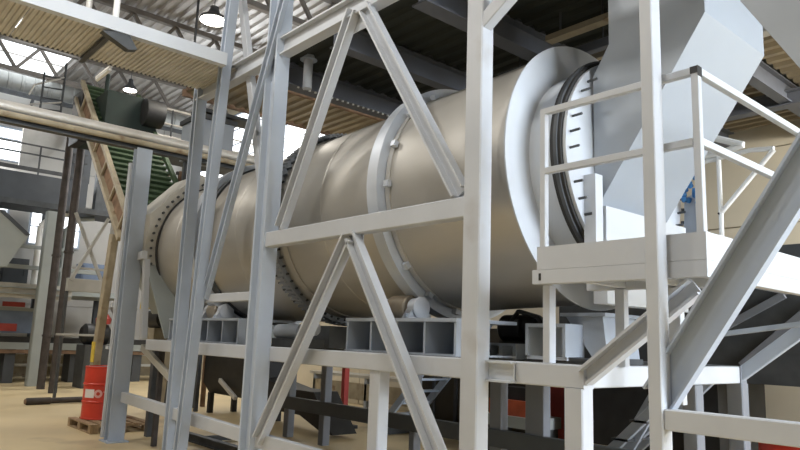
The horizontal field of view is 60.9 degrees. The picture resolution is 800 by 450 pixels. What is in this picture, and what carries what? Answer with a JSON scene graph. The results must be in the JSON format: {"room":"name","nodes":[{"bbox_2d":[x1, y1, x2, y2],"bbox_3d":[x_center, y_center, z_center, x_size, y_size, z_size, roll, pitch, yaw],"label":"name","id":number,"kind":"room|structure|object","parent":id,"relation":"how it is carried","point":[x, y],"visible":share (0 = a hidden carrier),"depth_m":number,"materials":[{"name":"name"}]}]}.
{"room":"factory interior","nodes":[
{"label":"factory interior","id":0,"kind":"room"},
{"bbox_2d":[0,92,181,355],"bbox_3d":[-16.027,-0.479,20.989,19.000,10.100,0.300,10,-13,-40],"label":"wall","id":1,"kind":"structure","parent":0,"point":[78,312],"depth_m":24.42,"materials":[{"name":"white paint"}]},
{"bbox_2d":[0,125,22,162],"bbox_3d":[-14.617,-2.988,22.356,4.200,1.200,0.080,10,-13,-40],"label":"window","id":2,"kind":"structure","parent":1,"relation":"in","point":[15,134],"depth_m":23.40,"materials":[{"name":"white glass"}]},
{"bbox_2d":[26,212,80,249],"bbox_3d":[-12.201,0.129,24.075,1.700,1.300,0.080,10,-13,-40],"label":"window","id":3,"kind":"structure","parent":1,"relation":"in","point":[35,218],"depth_m":23.68,"materials":[{"name":"white glass"}]},
{"bbox_2d":[1,0,342,116],"bbox_3d":[-3.857,-7.385,8.343,19.800,0.240,36.800,10,-13,-40],"label":"ceiling","id":4,"kind":"structure","parent":0,"point":[181,11],"depth_m":18.98,"materials":[{"name":"grey metal"}]},
{"bbox_2d":[0,20,70,75],"bbox_3d":[-11.727,-5.321,21.599,1.920,0.090,5.460,10,-13,-40],"label":"window","id":5,"kind":"structure","parent":4,"relation":"attached to","point":[18,52],"depth_m":21.67,"materials":[{"name":"white glass"}]},
{"bbox_2d":[0,69,187,133],"bbox_3d":[-13.156,-4.779,22.044,13.500,1.030,0.740,10,-13,-40],"label":"duct","id":6,"kind":"object","parent":4,"relation":"hanging from","point":[11,83],"visible":0.35,"depth_m":22.64,"materials":[{"name":"metal"}]},
{"bbox_2d":[0,35,235,127],"bbox_3d":[-13.015,-5.311,18.478,18.950,1.040,0.160,10,-13,-40],"label":"roof truss","id":7,"kind":"object","parent":4,"relation":"attached to","point":[14,68],"visible":0.52,"depth_m":20.91,"materials":[{"name":"metal"}]},
{"bbox_2d":[0,0,236,89],"bbox_3d":[-4.497,-4.724,7.682,6.110,5.250,1.245,10,-13,-40],"label":"walkway","id":8,"kind":"object","parent":4,"relation":"hanging from","point":[65,26],"visible":0.91,"depth_m":8.04,"materials":[{"name":"white paint"}]},
{"bbox_2d":[95,65,112,80],"bbox_3d":[-3.940,-2.008,9.037,0.044,0.072,0.560,10,-13,-40],"label":"lamp","id":9,"kind":"object","parent":8,"relation":"attached to","point":[108,69],"visible":1,"depth_m":8.98,"materials":[{"name":"white paint"}]},
{"bbox_2d":[123,73,136,92],"bbox_3d":[-8.602,-4.730,21.779,0.440,0.892,0.440,10,-13,-40],"label":"lamp","id":10,"kind":"object","parent":4,"relation":"hanging from","point":[129,87],"visible":0.97,"depth_m":21.65,"materials":[{"name":"metal"}]},
{"bbox_2d":[25,0,256,51],"bbox_3d":[-10.108,-5.760,15.205,18.950,1.040,0.160,10,-13,-40],"label":"roof truss","id":11,"kind":"object","parent":4,"relation":"attached to","point":[135,12],"visible":0.17,"depth_m":18.44,"materials":[{"name":"metal"}]},
{"bbox_2d":[199,0,223,26],"bbox_3d":[-4.682,-5.471,17.161,0.720,0.692,0.720,10,-13,-40],"label":"lamp","id":12,"kind":"object","parent":4,"relation":"hanging from","point":[213,18],"visible":0.91,"depth_m":17.03,"materials":[{"name":"metal"}]},
{"bbox_2d":[182,0,383,134],"bbox_3d":[-2.292,-4.240,16.527,5.100,3.200,2.030,10,-13,-40],"label":"deck","id":13,"kind":"object","parent":4,"relation":"hanging from","point":[338,119],"visible":0.29,"depth_m":16.27,"materials":[{"name":"metal"}]},
{"bbox_2d":[247,0,341,25],"bbox_3d":[-7.334,-6.188,12.081,18.950,1.040,0.160,10,-13,-40],"label":"roof truss","id":14,"kind":"object","parent":4,"relation":"attached to","point":[253,4],"visible":0.17,"depth_m":16.13,"materials":[{"name":"metal"}]},
{"bbox_2d":[0,376,605,449],"bbox_3d":[-4.223,2.794,6.622,19.800,0.300,36.800,10,-13,-40],"label":"floor","id":15,"kind":"structure","parent":0,"point":[22,426],"depth_m":11.80,"materials":[{"name":"concrete"}]},
{"bbox_2d":[24,397,81,404],"bbox_3d":[-7.171,3.931,15.331,0.150,0.150,2.420,-7,-13,41],"label":"pipe","id":16,"kind":"object","parent":15,"relation":"on","point":[41,400],"visible":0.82,"depth_m":14.77,"materials":[{"name":"metal"}]},
{"bbox_2d":[36,137,72,388],"bbox_3d":[-9.574,0.927,18.931,0.250,7.100,0.250,10,-13,-40],"label":"pipe","id":17,"kind":"object","parent":15,"relation":"on","point":[48,321],"visible":0.87,"depth_m":18.81,"materials":[{"name":"metal"}]},
{"bbox_2d":[0,138,110,349],"bbox_3d":[-13.513,0.464,19.731,9.400,8.000,3.500,10,-13,-40],"label":"gallery","id":18,"kind":"object","parent":15,"relation":"on","point":[19,191],"visible":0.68,"depth_m":20.47,"materials":[{"name":"grey metal"}]},
{"bbox_2d":[18,128,63,166],"bbox_3d":[-11.064,-2.353,21.002,1.150,1.310,0.120,10,-13,-40],"label":"panel","id":19,"kind":"object","parent":18,"relation":"attached to","point":[30,136],"visible":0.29,"depth_m":20.84,"materials":[{"name":"white metal"}]},
{"bbox_2d":[0,211,114,386],"bbox_3d":[-13.127,1.950,19.433,10.000,5.000,3.750,10,-13,-40],"label":"stand","id":20,"kind":"object","parent":15,"relation":"on","point":[39,291],"visible":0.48,"depth_m":19.56,"materials":[{"name":"beige paint"}]},
{"bbox_2d":[0,210,29,267],"bbox_3d":[-11.863,0.055,17.858,3.740,2.300,0.950,10,-13,-40],"label":"hopper","id":21,"kind":"object","parent":20,"relation":"on","point":[13,235],"visible":1,"depth_m":18.39,"materials":[{"name":"grey metal"}]},
{"bbox_2d":[0,258,29,283],"bbox_3d":[-12.247,1.550,21.473,0.750,0.970,0.760,10,-13,-40],"label":"box","id":22,"kind":"object","parent":20,"relation":"on","point":[14,275],"visible":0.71,"depth_m":21.23,"materials":[{"name":"grey metal"}]},
{"bbox_2d":[30,213,68,283],"bbox_3d":[-10.577,0.712,20.624,0.904,2.418,0.178,10,-13,-40],"label":"duct","id":23,"kind":"object","parent":20,"relation":"on","point":[39,235],"visible":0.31,"depth_m":20.32,"materials":[{"name":"white metal"}]},
{"bbox_2d":[57,217,94,285],"bbox_3d":[-10.048,0.843,21.076,0.881,2.348,0.138,10,-13,-40],"label":"duct","id":24,"kind":"object","parent":20,"relation":"on","point":[83,219],"visible":0.41,"depth_m":20.81,"materials":[{"name":"grey metal"}]},
{"bbox_2d":[75,263,104,279],"bbox_3d":[-10.465,1.849,23.014,0.800,1.020,0.760,10,-13,-40],"label":"box","id":25,"kind":"object","parent":20,"relation":"on","point":[87,265],"visible":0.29,"depth_m":22.73,"materials":[{"name":"blue paint"}]},
{"bbox_2d":[48,82,92,392],"bbox_3d":[-8.724,0.198,18.038,0.250,8.300,0.250,10,-13,-40],"label":"pipe","id":26,"kind":"object","parent":15,"relation":"on","point":[79,161],"visible":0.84,"depth_m":17.89,"materials":[{"name":"metal"}]},
{"bbox_2d":[0,336,150,382],"bbox_3d":[-12.408,3.935,20.035,12.400,1.340,1.600,10,-13,-40],"label":"conveyor","id":27,"kind":"object","parent":15,"relation":"on","point":[12,364],"visible":0.43,"depth_m":21.05,"materials":[{"name":"black metal"}]},
{"bbox_2d":[0,301,33,332],"bbox_3d":[-13.994,2.339,18.348,7.400,0.910,0.540,10,-13,-40],"label":"trough","id":28,"kind":"object","parent":27,"relation":"on","point":[13,319],"visible":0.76,"depth_m":20.23,"materials":[{"name":"paint"}]},
{"bbox_2d":[52,212,113,397],"bbox_3d":[-7.513,1.840,16.088,1.060,4.500,0.425,10,-13,-40],"label":"stand","id":29,"kind":"object","parent":15,"relation":"on","point":[72,284],"visible":0.66,"depth_m":16.00,"materials":[{"name":"paint"}]},
{"bbox_2d":[72,307,137,388],"bbox_3d":[-8.543,3.513,19.895,1.500,2.400,0.800,10,-13,-40],"label":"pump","id":30,"kind":"object","parent":15,"relation":"on","point":[83,351],"visible":0.38,"depth_m":19.41,"materials":[{"name":"metal"}]},
{"bbox_2d":[67,415,144,433],"bbox_3d":[-4.935,3.378,11.556,1.000,0.142,1.200,10,-13,-40],"label":"wooden pallet","id":31,"kind":"object","parent":15,"relation":"on","point":[87,426],"visible":0.52,"depth_m":11.28,"materials":[{"name":"brown wood"}]},
{"bbox_2d":[80,365,106,419],"bbox_3d":[-5.157,2.881,11.749,0.604,0.885,0.604,10,-13,-40],"label":"barrel","id":32,"kind":"object","parent":31,"relation":"on","point":[94,383],"visible":0.69,"depth_m":11.49,"materials":[{"name":"red paint"}]},
{"bbox_2d":[68,74,178,402],"bbox_3d":[-6.085,0.036,15.281,1.635,7.912,6.420,10,-13,-40],"label":"conveyor","id":33,"kind":"object","parent":15,"relation":"on","point":[111,163],"visible":0.53,"depth_m":15.32,"materials":[{"name":"beige metal"}]},
{"bbox_2d":[28,63,67,112],"bbox_3d":[-9.132,-3.530,17.683,1.030,1.900,1.150,10,-13,-40],"label":"railing","id":34,"kind":"object","parent":33,"relation":"attached to","point":[66,64],"visible":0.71,"depth_m":18.05,"materials":[{"name":"metal"}]},
{"bbox_2d":[99,147,152,443],"bbox_3d":[-4.254,1.022,10.615,0.320,4.520,0.500,10,-13,-40],"label":"support post","id":35,"kind":"object","parent":15,"relation":"on","point":[114,413],"visible":1,"depth_m":10.50,"materials":[{"name":"grey metal"}]},
{"bbox_2d":[0,99,254,170],"bbox_3d":[-3.412,-1.229,11.706,9.300,0.330,0.238,10,-13,-40],"label":"pipe","id":36,"kind":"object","parent":35,"relation":"on","point":[11,113],"depth_m":10.56,"materials":[{"name":"metal"}]},
{"bbox_2d":[140,304,167,436],"bbox_3d":[-3.979,2.166,10.958,0.409,2.400,0.500,10,-13,-40],"label":"support frame","id":37,"kind":"object","parent":15,"relation":"on","point":[155,332],"visible":0.44,"depth_m":10.86,"materials":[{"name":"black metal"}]},
{"bbox_2d":[176,171,205,406],"bbox_3d":[-4.866,1.461,15.681,1.200,5.300,0.345,10,-13,-40],"label":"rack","id":38,"kind":"object","parent":15,"relation":"on","point":[179,173],"visible":0.12,"depth_m":15.51,"materials":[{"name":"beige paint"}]},
{"bbox_2d":[164,108,246,411],"bbox_3d":[-4.339,0.762,15.334,1.450,6.600,1.000,10,-13,-40],"label":"support frame","id":39,"kind":"object","parent":15,"relation":"on","point":[231,121],"visible":0.3,"depth_m":15.44,"materials":[{"name":"grey paint"}]},
{"bbox_2d":[158,108,253,174],"bbox_3d":[-5.607,0.842,19.220,4.500,7.647,1.027,10,-13,-40],"label":"catwalk","id":40,"kind":"object","parent":15,"relation":"on","point":[175,162],"visible":0.07,"depth_m":18.93,"materials":[{"name":"metal"}]},
{"bbox_2d":[188,431,237,449],"bbox_3d":[-1.771,3.138,9.424,0.900,0.120,3.800,10,-13,-40],"label":"beam","id":41,"kind":"structure","parent":15,"relation":"on","point":[215,442],"depth_m":10.01,"materials":[{"name":"metal"}]},
{"bbox_2d":[203,355,356,435],"bbox_3d":[-2.415,3.139,13.020,0.910,1.280,4.600,10,-13,-40],"label":"conveyor","id":42,"kind":"object","parent":15,"relation":"on","point":[222,375],"visible":0.54,"depth_m":13.39,"materials":[{"name":"black metal"}]},
{"bbox_2d":[341,368,357,428],"bbox_3d":[-1.042,3.146,12.827,0.300,1.300,0.500,10,-13,-40],"label":"post","id":43,"kind":"object","parent":15,"relation":"on","point":[345,371],"visible":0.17,"depth_m":12.81,"materials":[{"name":"red metal"}]},
{"bbox_2d":[310,370,407,407],"bbox_3d":[-0.628,3.799,15.222,0.600,0.840,4.150,10,-13,-40],"label":"work table","id":44,"kind":"object","parent":15,"relation":"on","point":[358,391],"visible":0.23,"depth_m":15.22,"materials":[{"name":"beige paint"}]},
{"bbox_2d":[387,319,492,434],"bbox_3d":[0.543,2.638,11.716,0.900,2.043,2.150,10,-13,-40],"label":"stair","id":45,"kind":"structure","parent":15,"relation":"on","point":[443,381],"depth_m":11.94,"materials":[{"name":"grey metal"}]},
{"bbox_2d":[120,0,799,449],"bbox_3d":[-0.115,-0.505,6.025,0.390,6.305,12.212,10,-13,-40],"label":"frame","id":46,"kind":"object","parent":15,"relation":"on","point":[675,366],"visible":0.99,"depth_m":5.81,"materials":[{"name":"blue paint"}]},
{"bbox_2d":[409,329,525,432],"bbox_3d":[1.367,2.809,12.122,0.590,1.900,3.000,10,-13,-40],"label":"storage bin","id":47,"kind":"object","parent":15,"relation":"on","point":[446,406],"visible":0.06,"depth_m":12.21,"materials":[{"name":"metal"}]},
{"bbox_2d":[145,278,799,449],"bbox_3d":[0.171,1.537,7.447,2.615,2.764,9.234,10,-13,-40],"label":"support frame","id":48,"kind":"object","parent":15,"relation":"on","point":[578,377],"visible":0.73,"depth_m":5.99,"materials":[{"name":"grey paint"}]},
{"bbox_2d":[167,318,292,343],"bbox_3d":[-2.384,1.456,9.346,0.780,0.315,2.090,10,-13,-40],"label":"box","id":49,"kind":"object","parent":48,"relation":"on","point":[213,330],"visible":0.54,"depth_m":8.75,"materials":[{"name":"grey paint"}]},
{"bbox_2d":[202,304,235,317],"bbox_3d":[-2.583,1.225,9.641,0.340,0.254,0.575,10,-13,-40],"label":"roller","id":50,"kind":"object","parent":49,"relation":"on","point":[224,310],"visible":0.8,"depth_m":9.46,"materials":[{"name":"metal"}]},
{"bbox_2d":[157,46,614,330],"bbox_3d":[-0.533,0.037,8.644,2.500,2.649,7.369,10,-13,-40],"label":"drum","id":51,"kind":"object","parent":50,"relation":"on","point":[384,165],"visible":0.5,"depth_m":6.47,"materials":[{"name":"silver metal"}]},
{"bbox_2d":[137,176,275,380],"bbox_3d":[-2.823,0.865,11.076,2.740,3.379,2.216,10,-13,-40],"label":"hood","id":52,"kind":"object","parent":51,"relation":"attached to","point":[156,296],"visible":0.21,"depth_m":10.47,"materials":[{"name":"beige paint"}]},
{"bbox_2d":[139,259,149,338],"bbox_3d":[-3.875,1.120,10.333,0.160,1.205,0.090,10,-13,-40],"label":"steel post","id":53,"kind":"object","parent":52,"relation":"attached to","point":[146,262],"depth_m":10.30,"materials":[{"name":"grey metal"}]},
{"bbox_2d":[141,176,204,260],"bbox_3d":[-3.206,0.502,11.697,2.610,2.420,0.860,10,-13,-40],"label":"hood","id":54,"kind":"object","parent":52,"relation":"attached to","point":[157,210],"depth_m":10.74,"materials":[{"name":"beige paint"}]},
{"bbox_2d":[271,324,346,347],"bbox_3d":[-0.945,1.319,8.155,0.900,0.290,0.850,10,-13,-40],"label":"motor","id":55,"kind":"object","parent":48,"relation":"on","point":[285,334],"visible":0.44,"depth_m":7.87,"materials":[{"name":"metal"}]},
{"bbox_2d":[344,318,516,357],"bbox_3d":[0.252,1.049,6.378,0.780,0.315,1.510,10,-13,-40],"label":"box","id":56,"kind":"object","parent":48,"relation":"on","point":[421,336],"visible":0.74,"depth_m":6.15,"materials":[{"name":"grey paint"}]},
{"bbox_2d":[373,295,430,317],"bbox_3d":[0.026,0.823,6.703,0.340,0.254,0.575,10,-13,-40],"label":"roller","id":57,"kind":"object","parent":56,"relation":"on","point":[405,306],"visible":0.65,"depth_m":6.53,"materials":[{"name":"metal"}]},
{"bbox_2d":[489,343,525,359],"bbox_3d":[0.974,1.167,6.304,0.180,0.140,0.390,10,-13,-40],"label":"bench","id":58,"kind":"object","parent":48,"relation":"on","point":[506,349],"visible":0.73,"depth_m":6.24,"materials":[{"name":"grey paint"}]},
{"bbox_2d":[497,309,558,360],"bbox_3d":[1.214,1.031,6.393,0.382,0.458,0.722,10,-13,-40],"label":"motor","id":59,"kind":"object","parent":48,"relation":"on","point":[515,334],"visible":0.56,"depth_m":6.40,"materials":[{"name":"black metal"}]},
{"bbox_2d":[525,323,584,360],"bbox_3d":[1.315,0.995,5.783,0.270,0.300,0.410,10,-13,-40],"label":"case","id":60,"kind":"object","parent":48,"relation":"on","point":[569,337],"visible":0.73,"depth_m":5.73,"materials":[{"name":"grey paint"}]},
{"bbox_2d":[560,313,642,364],"bbox_3d":[1.742,0.979,5.856,0.560,0.415,0.470,10,-13,-40],"label":"funnel","id":61,"kind":"object","parent":48,"relation":"on","point":[598,328],"visible":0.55,"depth_m":5.66,"materials":[{"name":"grey paint"}]},
{"bbox_2d":[589,358,642,364],"bbox_3d":[1.824,1.148,5.724,0.500,0.045,0.200,10,-13,-40],"label":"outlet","id":62,"kind":"object","parent":61,"relation":"attached to","point":[633,361],"depth_m":5.75,"materials":[{"name":"metal"}]},
{"bbox_2d":[532,65,799,404],"bbox_3d":[2.511,0.236,4.864,2.472,2.034,1.973,10,-13,-40],"label":"access platform","id":63,"kind":"object","parent":48,"relation":"on","point":[618,266],"visible":0.86,"depth_m":4.45,"materials":[{"name":"grey paint"}]},
{"bbox_2d":[705,136,775,235],"bbox_3d":[2.959,-0.171,6.001,0.060,1.447,0.716,10,-13,-40],"label":"railing","id":64,"kind":"object","parent":63,"relation":"attached to","point":[736,145],"visible":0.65,"depth_m":6.05,"materials":[{"name":"white metal"}]},
{"bbox_2d":[488,386,560,449],"bbox_3d":[1.787,2.922,10.059,0.600,1.020,1.000,10,-13,-40],"label":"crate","id":65,"kind":"object","parent":15,"relation":"on","point":[516,394],"visible":0.4,"depth_m":9.85,"materials":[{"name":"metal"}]},
{"bbox_2d":[550,387,563,438],"bbox_3d":[2.618,2.846,10.874,0.420,1.500,0.400,10,-13,-40],"label":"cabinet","id":66,"kind":"object","parent":15,"relation":"on","point":[556,393],"visible":0.17,"depth_m":10.70,"materials":[{"name":"metal"}]},
{"bbox_2d":[608,384,713,449],"bbox_3d":[2.583,2.322,7.410,0.660,1.409,1.484,10,-13,-40],"label":"flight","id":67,"kind":"object","parent":15,"relation":"on","point":[636,436],"visible":0.38,"depth_m":7.20,"materials":[{"name":"grey paint"}]},
{"bbox_2d":[559,244,799,449],"bbox_3d":[4.432,1.799,8.495,1.665,2.900,4.750,10,-13,-40],"label":"collector","id":68,"kind":"object","parent":15,"relation":"on","point":[613,408],"visible":0.21,"depth_m":8.07,"materials":[{"name":"metal"}]},
{"bbox_2d":[758,442,799,449],"bbox_3d":[3.915,2.344,6.248,1.120,1.040,1.120,10,-13,-40],"label":"tank","id":69,"kind":"object","parent":15,"relation":"on","point":[762,446],"visible":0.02,"depth_m":6.19,"materials":[{"name":"metal"}]},
{"bbox_2d":[200,109,799,421],"bbox_3d":[3.199,-1.013,13.734,0.300,10.100,36.000,10,-13,-40],"label":"wall","id":70,"kind":"structure","parent":0,"point":[782,402],"depth_m":10.82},
{"bbox_2d":[200,112,323,177],"bbox_3d":[-5.253,-2.446,23.566,0.080,3.400,9.700,10,-13,-40],"label":"window","id":71,"kind":"structure","parent":70,"relation":"in","point":[294,136],"depth_m":21.72,"materials":[{"name":"white glass"}]},
{"bbox_2d":[288,0,799,147],"bbox_3d":[4.181,-2.060,7.215,6.850,0.420,10.190,10,-13,-40],"label":"ceiling","id":72,"kind":"structure","parent":0,"point":[429,36],"depth_m":8.28,"materials":[{"name":"metal"}]},
{"bbox_2d":[300,54,316,89],"bbox_3d":[-1.066,-2.055,8.544,0.220,0.640,0.600,10,-13,-40],"label":"pipe","id":73,"kind":"object","parent":72,"relation":"hanging from","point":[308,60],"visible":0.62,"depth_m":8.59,"materials":[{"name":"grey metal"}]},
{"bbox_2d":[498,26,608,75],"bbox_3d":[2.168,-2.053,7.114,0.100,0.410,2.900,10,-13,-40],"label":"conduit","id":74,"kind":"object","parent":72,"relation":"hanging from","point":[599,45],"visible":0.25,"depth_m":7.16,"materials":[{"name":"metal"}]},
{"bbox_2d":[545,0,608,43],"bbox_3d":[1.856,-2.132,6.982,0.120,0.300,0.800,10,-13,-40],"label":"cable tray","id":75,"kind":"object","parent":72,"relation":"hanging from","point":[601,20],"visible":0.85,"depth_m":6.96,"materials":[{"name":"beige paint"}]},
{"bbox_2d":[591,50,605,60],"bbox_3d":[2.432,-2.042,7.346,0.070,0.335,2.900,10,-13,-40],"label":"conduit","id":76,"kind":"object","parent":72,"relation":"hanging from","point":[599,55],"visible":0.02,"depth_m":7.53,"materials":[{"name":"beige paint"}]},
{"bbox_2d":[550,0,763,312],"bbox_3d":[2.267,-1.552,5.734,1.930,4.470,1.108,10,-13,-40],"label":"chute","id":77,"kind":"object","parent":72,"relation":"attached to","point":[604,202],"depth_m":5.38,"materials":[{"name":"white paint"}]},
{"bbox_2d":[681,175,695,203],"bbox_3d":[2.699,-0.326,6.279,0.087,0.298,0.216,10,-13,-40],"label":"rag","id":78,"kind":"object","parent":77,"relation":"hanging from","point":[684,198],"visible":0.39,"depth_m":6.28,"materials":[{"name":"blue fabric"}]},
{"bbox_2d":[763,27,770,37],"bbox_3d":[2.768,-1.944,7.631,0.140,0.410,2.900,10,-13,-40],"label":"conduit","id":79,"kind":"object","parent":72,"relation":"hanging from","point":[765,33],"visible":0.02,"depth_m":6.65,"materials":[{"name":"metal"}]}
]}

